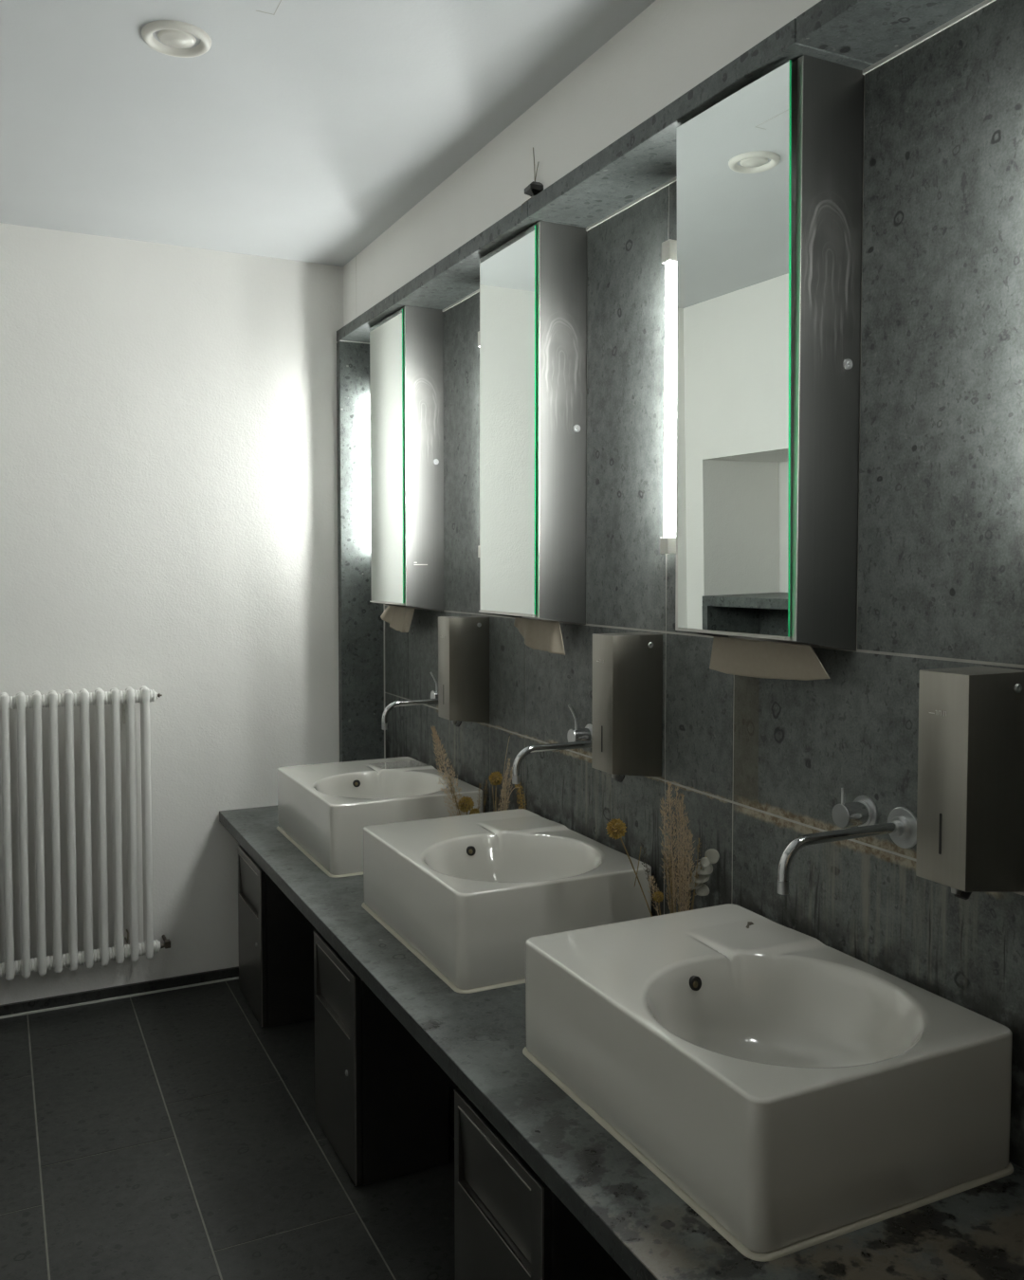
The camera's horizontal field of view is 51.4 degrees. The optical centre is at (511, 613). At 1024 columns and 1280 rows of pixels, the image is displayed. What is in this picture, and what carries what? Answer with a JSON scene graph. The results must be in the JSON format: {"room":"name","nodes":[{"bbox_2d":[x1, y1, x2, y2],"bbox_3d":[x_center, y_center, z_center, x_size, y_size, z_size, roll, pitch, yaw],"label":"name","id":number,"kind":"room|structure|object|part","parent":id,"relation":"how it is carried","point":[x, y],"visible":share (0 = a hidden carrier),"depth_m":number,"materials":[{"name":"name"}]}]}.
{"room":"public restroom","nodes":[
{"label":"public restroom","id":0,"kind":"room"},
{"bbox_2d":[0,222,343,1005],"bbox_3d":[-1.632,0.059,3.708,2.730,2.731,0.120,-1,3,-26],"label":"wall","id":1,"kind":"structure","parent":0,"point":[169,430],"depth_m":3.83,"materials":[{"name":"paint"}]},
{"bbox_2d":[0,685,170,981],"bbox_3d":[-1.558,0.738,3.629,0.737,0.956,0.141,-1,3,-26],"label":"radiator","id":2,"kind":"object","parent":1,"relation":"attached to","point":[118,952],"visible":1,"depth_m":3.61,"materials":[{"name":"metal"}]},
{"bbox_2d":[0,966,238,1019],"bbox_3d":[-1.404,1.352,3.797,1.970,0.040,0.022,-1,3,-26],"label":"baseboard","id":3,"kind":"structure","parent":1,"relation":"attached to","point":[50,1003],"depth_m":3.79,"materials":[{"name":"stone"}]},
{"bbox_2d":[336,340,385,762],"bbox_3d":[-0.583,-0.157,4.122,0.174,1.761,0.044,-1,3,-26],"label":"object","id":4,"kind":"structure","parent":1,"relation":"attached to","point":[361,628],"depth_m":4.09,"materials":[{"name":"stone"}]},
{"bbox_2d":[0,979,458,1279],"bbox_3d":[-0.232,1.500,1.418,2.080,0.050,5.433,-1,3,-26],"label":"floor","id":5,"kind":"structure","parent":0,"point":[176,1134],"depth_m":2.75,"materials":[{"name":"tile"}]},
{"bbox_2d":[237,844,317,1026],"bbox_3d":[-0.799,1.107,3.741,0.258,0.534,0.365,-1,3,-26],"label":"base cabinet","id":6,"kind":"object","parent":5,"relation":"on","point":[276,940],"visible":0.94,"depth_m":3.58,"materials":[{"name":"metal"}]},
{"bbox_3d":[-0.903,1.105,3.691,0.016,0.524,0.364,-1,3,-26],"label":"door","id":7,"kind":"part","parent":6,"relation":"part of","materials":[{"name":"metal"}]},
{"bbox_2d":[313,931,449,1186],"bbox_3d":[-0.355,1.147,2.834,0.258,0.534,0.365,-1,3,-26],"label":"base cabinet","id":8,"kind":"object","parent":5,"relation":"on","point":[382,1101],"visible":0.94,"depth_m":2.68,"materials":[{"name":"metal"}]},
{"bbox_3d":[-0.459,1.145,2.783,0.016,0.524,0.364,-1,3,-26],"label":"door","id":9,"kind":"part","parent":8,"relation":"part of","materials":[{"name":"metal"}]},
{"bbox_2d":[453,1088,631,1279],"bbox_3d":[0.080,1.185,1.946,0.258,0.534,0.365,-1,3,-26],"label":"base cabinet","id":10,"kind":"object","parent":5,"relation":"on","point":[509,1224],"visible":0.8,"depth_m":1.85,"materials":[{"name":"metal"}]},
{"bbox_3d":[-0.024,1.183,1.896,0.016,0.524,0.364,-1,3,-26],"label":"door","id":11,"kind":"part","parent":10,"relation":"part of","materials":[{"name":"metal"}]},
{"bbox_2d":[0,0,656,267],"bbox_3d":[-0.488,-1.254,1.313,2.730,0.101,5.283,-1,3,-26],"label":"ceiling","id":12,"kind":"structure","parent":0,"point":[305,130],"depth_m":2.66,"materials":[{"name":"paint"}]},
{"bbox_2d":[141,19,211,57],"bbox_3d":[-0.726,-1.250,2.304,0.145,0.033,0.145,-1,3,-26],"label":"ceiling vent","id":13,"kind":"object","parent":12,"relation":"in","point":[177,36],"visible":0.96,"depth_m":2.29,"materials":[{"name":"beige plastic"}]},
{"bbox_2d":[343,0,821,326],"bbox_3d":[0.600,-1.105,1.853,0.286,0.245,5.083,-1,3,-26],"label":"wall","id":14,"kind":"structure","parent":0,"point":[671,46],"depth_m":2.46,"materials":[{"name":"paint"}]},
{"bbox_2d":[336,0,985,342],"bbox_3d":[0.525,-0.960,1.822,0.174,0.041,5.082,-1,3,-26],"label":"shelf","id":15,"kind":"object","parent":14,"relation":"attached to","point":[857,34],"depth_m":2.18,"materials":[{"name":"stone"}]},
{"bbox_2d":[521,146,543,212],"bbox_3d":[0.053,-1.068,2.619,0.043,0.150,0.054,-1,3,-21],"label":"connector","id":16,"kind":"object","parent":15,"relation":"on","point":[535,188],"visible":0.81,"depth_m":2.60,"materials":[{"name":"black plastic"}]},
{"bbox_2d":[384,0,1023,1169],"bbox_3d":[0.663,0.243,1.942,0.144,2.456,5.083,-1,3,-26],"label":"wall","id":17,"kind":"structure","parent":0,"point":[759,765],"depth_m":1.87,"materials":[{"name":"stone"}]},
{"bbox_2d":[369,305,443,611],"bbox_3d":[-0.373,-0.516,3.706,0.148,1.008,0.367,-1,3,-26],"label":"upper cabinet","id":18,"kind":"object","parent":17,"relation":"attached to","point":[407,346],"visible":1,"depth_m":3.57,"materials":[{"name":"metal"}]},
{"bbox_2d":[369,309,403,603],"bbox_3d":[-0.433,-0.525,3.678,0.004,0.971,0.330,-1,3,-26],"label":"mirror glass","id":19,"kind":"object","parent":18,"relation":"attached to","point":[386,337],"depth_m":3.66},
{"bbox_3d":[-0.435,-0.521,3.677,0.011,0.974,0.328,-1,3,-26],"label":"door","id":20,"kind":"part","parent":18,"relation":"part of","materials":[{"name":"metal"}]},
{"bbox_3d":[-0.429,-0.524,3.683,0.005,0.985,0.359,-1,3,-26],"label":"frame","id":21,"kind":"part","parent":18,"relation":"part of","materials":[{"name":"metal"}]},
{"bbox_2d":[380,604,414,632],"bbox_3d":[-0.412,0.019,3.811,0.020,0.090,0.349,-1,3,-26],"label":"paper towel","id":22,"kind":"object","parent":18,"relation":"hanging from","point":[399,618],"visible":1,"depth_m":3.79,"materials":[{"name":"white paper"}]},
{"bbox_2d":[382,671,438,730],"bbox_3d":[-0.313,0.282,3.481,0.267,0.168,0.154,-1,3,-26],"label":"tap","id":23,"kind":"object","parent":17,"relation":"attached to","point":[433,700],"visible":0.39,"depth_m":3.42,"materials":[{"name":"silver metal"}]},
{"bbox_3d":[-0.299,0.313,3.442,0.255,0.069,0.018,-1,3,-26],"label":"spout","id":24,"kind":"part","parent":23,"relation":"part of","materials":[{"name":"silver metal"}]},
{"bbox_3d":[-0.243,0.278,3.567,0.050,0.042,0.042,-1,3,-26],"label":"valve handle","id":25,"kind":"part","parent":23,"relation":"part of","materials":[{"name":"silver metal"}]},
{"bbox_3d":[-0.261,0.228,3.556,0.027,0.066,0.007,-1,3,-26],"label":"lever","id":26,"kind":"part","parent":23,"relation":"part of","materials":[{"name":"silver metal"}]},
{"bbox_2d":[438,616,489,726],"bbox_3d":[-0.149,0.180,3.293,0.134,0.338,0.094,-1,3,-26],"label":"soap dispenser","id":27,"kind":"object","parent":17,"relation":"attached to","point":[463,641],"visible":1,"depth_m":3.26,"materials":[{"name":"metal"}]},
{"bbox_2d":[477,330,479,557],"bbox_3d":[-0.073,-0.506,3.202,0.052,0.676,0.030,-1,3,-26],"label":"lamp","id":28,"kind":"object","parent":17,"relation":"attached to","point":[479,331],"visible":0.12,"depth_m":3.19,"materials":[{"name":"beige plastic"}]},
{"bbox_2d":[478,220,586,624],"bbox_3d":[0.047,-0.479,2.848,0.148,1.008,0.367,-1,3,-26],"label":"upper cabinet","id":29,"kind":"object","parent":17,"relation":"attached to","point":[533,286],"visible":1,"depth_m":2.72,"materials":[{"name":"metal"}]},
{"bbox_3d":[-0.015,-0.485,2.820,0.011,0.974,0.328,-1,3,-26],"label":"door","id":30,"kind":"part","parent":29,"relation":"part of","materials":[{"name":"metal"}]},
{"bbox_2d":[480,224,536,614],"bbox_3d":[-0.013,-0.488,2.820,0.004,0.971,0.330,-1,3,-26],"label":"mirror glass","id":31,"kind":"object","parent":29,"relation":"attached to","point":[508,273],"depth_m":2.80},
{"bbox_3d":[-0.009,-0.488,2.825,0.005,0.985,0.359,-1,3,-26],"label":"frame","id":32,"kind":"part","parent":29,"relation":"part of","materials":[{"name":"metal"}]},
{"bbox_2d":[513,617,565,655],"bbox_3d":[0.068,0.059,2.830,0.018,0.085,0.270,-1,3,-26],"label":"paper towel","id":33,"kind":"object","parent":29,"relation":"attached to","point":[539,634],"visible":1,"depth_m":2.81,"materials":[{"name":"white paper"}]},
{"bbox_2d":[512,704,592,784],"bbox_3d":[0.103,0.318,2.632,0.267,0.168,0.154,-1,3,-26],"label":"tap","id":34,"kind":"object","parent":17,"relation":"attached to","point":[577,738],"visible":0.7,"depth_m":2.60,"materials":[{"name":"silver metal"}]},
{"bbox_3d":[0.117,0.350,2.593,0.255,0.069,0.018,-1,3,-26],"label":"spout","id":35,"kind":"part","parent":34,"relation":"part of","materials":[{"name":"silver metal"}]},
{"bbox_3d":[0.155,0.264,2.707,0.027,0.066,0.007,-1,3,-26],"label":"lever","id":36,"kind":"part","parent":34,"relation":"part of","materials":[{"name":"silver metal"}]},
{"bbox_3d":[0.172,0.315,2.718,0.050,0.042,0.042,-1,3,-26],"label":"valve handle","id":37,"kind":"part","parent":34,"relation":"part of","materials":[{"name":"silver metal"}]},
{"bbox_2d":[219,804,1023,1279],"bbox_3d":[0.317,0.844,1.798,0.634,0.039,5.083,-1,3,-26],"label":"countertop","id":38,"kind":"structure","parent":17,"relation":"attached to","point":[478,1038],"depth_m":1.62,"materials":[{"name":"stone"}]},
{"bbox_2d":[276,756,483,877],"bbox_3d":[-0.449,0.642,3.493,0.500,0.217,0.680,-1,3,-26],"label":"washbasin","id":39,"kind":"object","parent":38,"relation":"in","point":[324,810],"visible":0.79,"depth_m":3.33,"materials":[{"name":"grey ceramic"}]},
{"bbox_2d":[430,725,527,816],"bbox_3d":[-0.095,0.544,3.110,0.284,0.444,0.080,0,2,6],"label":"bouquet","id":40,"kind":"object","parent":38,"relation":"on","point":[465,803],"visible":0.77,"depth_m":3.11,"materials":[{"name":"brown plant"}]},
{"bbox_2d":[361,808,651,993],"bbox_3d":[-0.037,0.678,2.652,0.500,0.217,0.682,-1,3,-26],"label":"washbasin","id":41,"kind":"object","parent":38,"relation":"in","point":[465,894],"visible":1,"depth_m":2.45,"materials":[{"name":"grey ceramic"}]},
{"bbox_2d":[605,780,719,916],"bbox_3d":[0.310,0.576,2.228,0.251,0.457,0.055,-1,3,-18],"label":"bouquet","id":42,"kind":"object","parent":38,"relation":"on","point":[615,828],"visible":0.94,"depth_m":2.24,"materials":[{"name":"brown plant"}]},
{"bbox_3d":[0.280,0.623,2.226,0.149,0.364,0.003,-1,3,-26],"label":"flower stem","id":43,"kind":"part","parent":42,"relation":"part of","materials":[{"name":"plant"}]},
{"bbox_3d":[0.341,0.653,2.250,0.058,0.302,0.002,-2,3,-33],"label":"stem","id":44,"kind":"part","parent":42,"relation":"part of","materials":[{"name":"beige plant"}]},
{"bbox_3d":[0.346,0.662,2.250,0.040,0.284,0.005,-1,3,-26],"label":"stem","id":45,"kind":"part","parent":42,"relation":"part of","materials":[{"name":"beige plant"}]},
{"bbox_3d":[0.347,0.661,2.258,0.006,0.285,0.017,0,2,-10],"label":"stem","id":46,"kind":"part","parent":42,"relation":"part of","materials":[{"name":"beige plant"}]},
{"bbox_2d":[522,903,1013,1261],"bbox_3d":[0.387,0.716,1.788,0.500,0.217,0.692,-1,3,-26],"label":"washbasin","id":47,"kind":"object","parent":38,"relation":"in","point":[796,1092],"visible":1,"depth_m":1.58,"materials":[{"name":"grey ceramic"}]},
{"bbox_2d":[591,632,662,782],"bbox_3d":[0.265,0.216,2.447,0.134,0.338,0.094,-1,3,-26],"label":"soap dispenser","id":48,"kind":"object","parent":17,"relation":"attached to","point":[628,667],"visible":1,"depth_m":2.41,"materials":[{"name":"metal"}]},
{"bbox_3d":[0.248,0.370,2.447,0.014,0.031,0.022,-1,3,-26],"label":"push lever","id":49,"kind":"part","parent":48,"relation":"part of","materials":[{"name":"black plastic"}]},
{"bbox_2d":[659,238,676,553],"bbox_3d":[0.355,-0.468,2.328,0.052,0.676,0.030,-1,3,-26],"label":"lamp","id":50,"kind":"object","parent":17,"relation":"attached to","point":[667,543],"visible":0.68,"depth_m":2.31,"materials":[{"name":"beige plastic"}]},
{"bbox_2d":[675,54,863,651],"bbox_3d":[0.459,-0.442,1.988,0.164,1.008,0.367,-1,3,-26],"label":"upper cabinet","id":51,"kind":"object","parent":17,"relation":"attached to","point":[770,174],"visible":0.98,"depth_m":1.87,"materials":[{"name":"metal"}]},
{"bbox_3d":[0.398,-0.447,1.951,0.011,0.974,0.313,-2,3,-28],"label":"door","id":52,"kind":"part","parent":51,"relation":"part of","materials":[{"name":"metal"}]},
{"bbox_2d":[676,59,791,636],"bbox_3d":[0.400,-0.451,1.952,0.004,0.971,0.315,-2,3,-28],"label":"mirror glass","id":53,"kind":"object","parent":51,"relation":"attached to","point":[734,157],"depth_m":1.93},
{"bbox_3d":[0.411,-0.451,1.969,0.005,0.985,0.359,-1,3,-26],"label":"frame","id":54,"kind":"part","parent":51,"relation":"part of","materials":[{"name":"metal"}]},
{"bbox_2d":[709,636,830,680],"bbox_3d":[0.477,0.088,2.008,0.009,0.072,0.342,-1,3,-26],"label":"paper towel","id":55,"kind":"object","parent":51,"relation":"hanging from","point":[734,656],"visible":1,"depth_m":2.01,"materials":[{"name":"white paper"}]},
{"bbox_2d":[777,787,916,895],"bbox_3d":[0.523,0.373,1.776,0.267,0.132,0.154,-1,3,-26],"label":"tap","id":56,"kind":"object","parent":17,"relation":"attached to","point":[901,826],"visible":1,"depth_m":1.77,"materials":[{"name":"silver metal"}]},
{"bbox_3d":[0.536,0.387,1.736,0.255,0.069,0.018,-1,3,-26],"label":"spout","id":57,"kind":"part","parent":56,"relation":"part of","materials":[{"name":"silver metal"}]},
{"bbox_3d":[0.576,0.319,1.851,0.006,0.030,0.006,-1,3,-26],"label":"lever","id":58,"kind":"part","parent":56,"relation":"part of","materials":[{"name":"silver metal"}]},
{"bbox_3d":[0.592,0.352,1.861,0.050,0.042,0.042,-1,3,-26],"label":"valve handle","id":59,"kind":"part","parent":56,"relation":"part of","materials":[{"name":"silver metal"}]},
{"bbox_2d":[915,666,1023,899],"bbox_3d":[0.688,0.254,1.583,0.134,0.338,0.094,-1,3,-26],"label":"soap dispenser","id":60,"kind":"object","parent":17,"relation":"attached to","point":[970,805],"visible":1,"depth_m":1.54,"materials":[{"name":"metal"}]},
{"bbox_3d":[0.671,0.407,1.584,0.014,0.031,0.022,-1,3,-26],"label":"push lever","id":61,"kind":"part","parent":60,"relation":"part of","materials":[{"name":"black plastic"}]}
]}

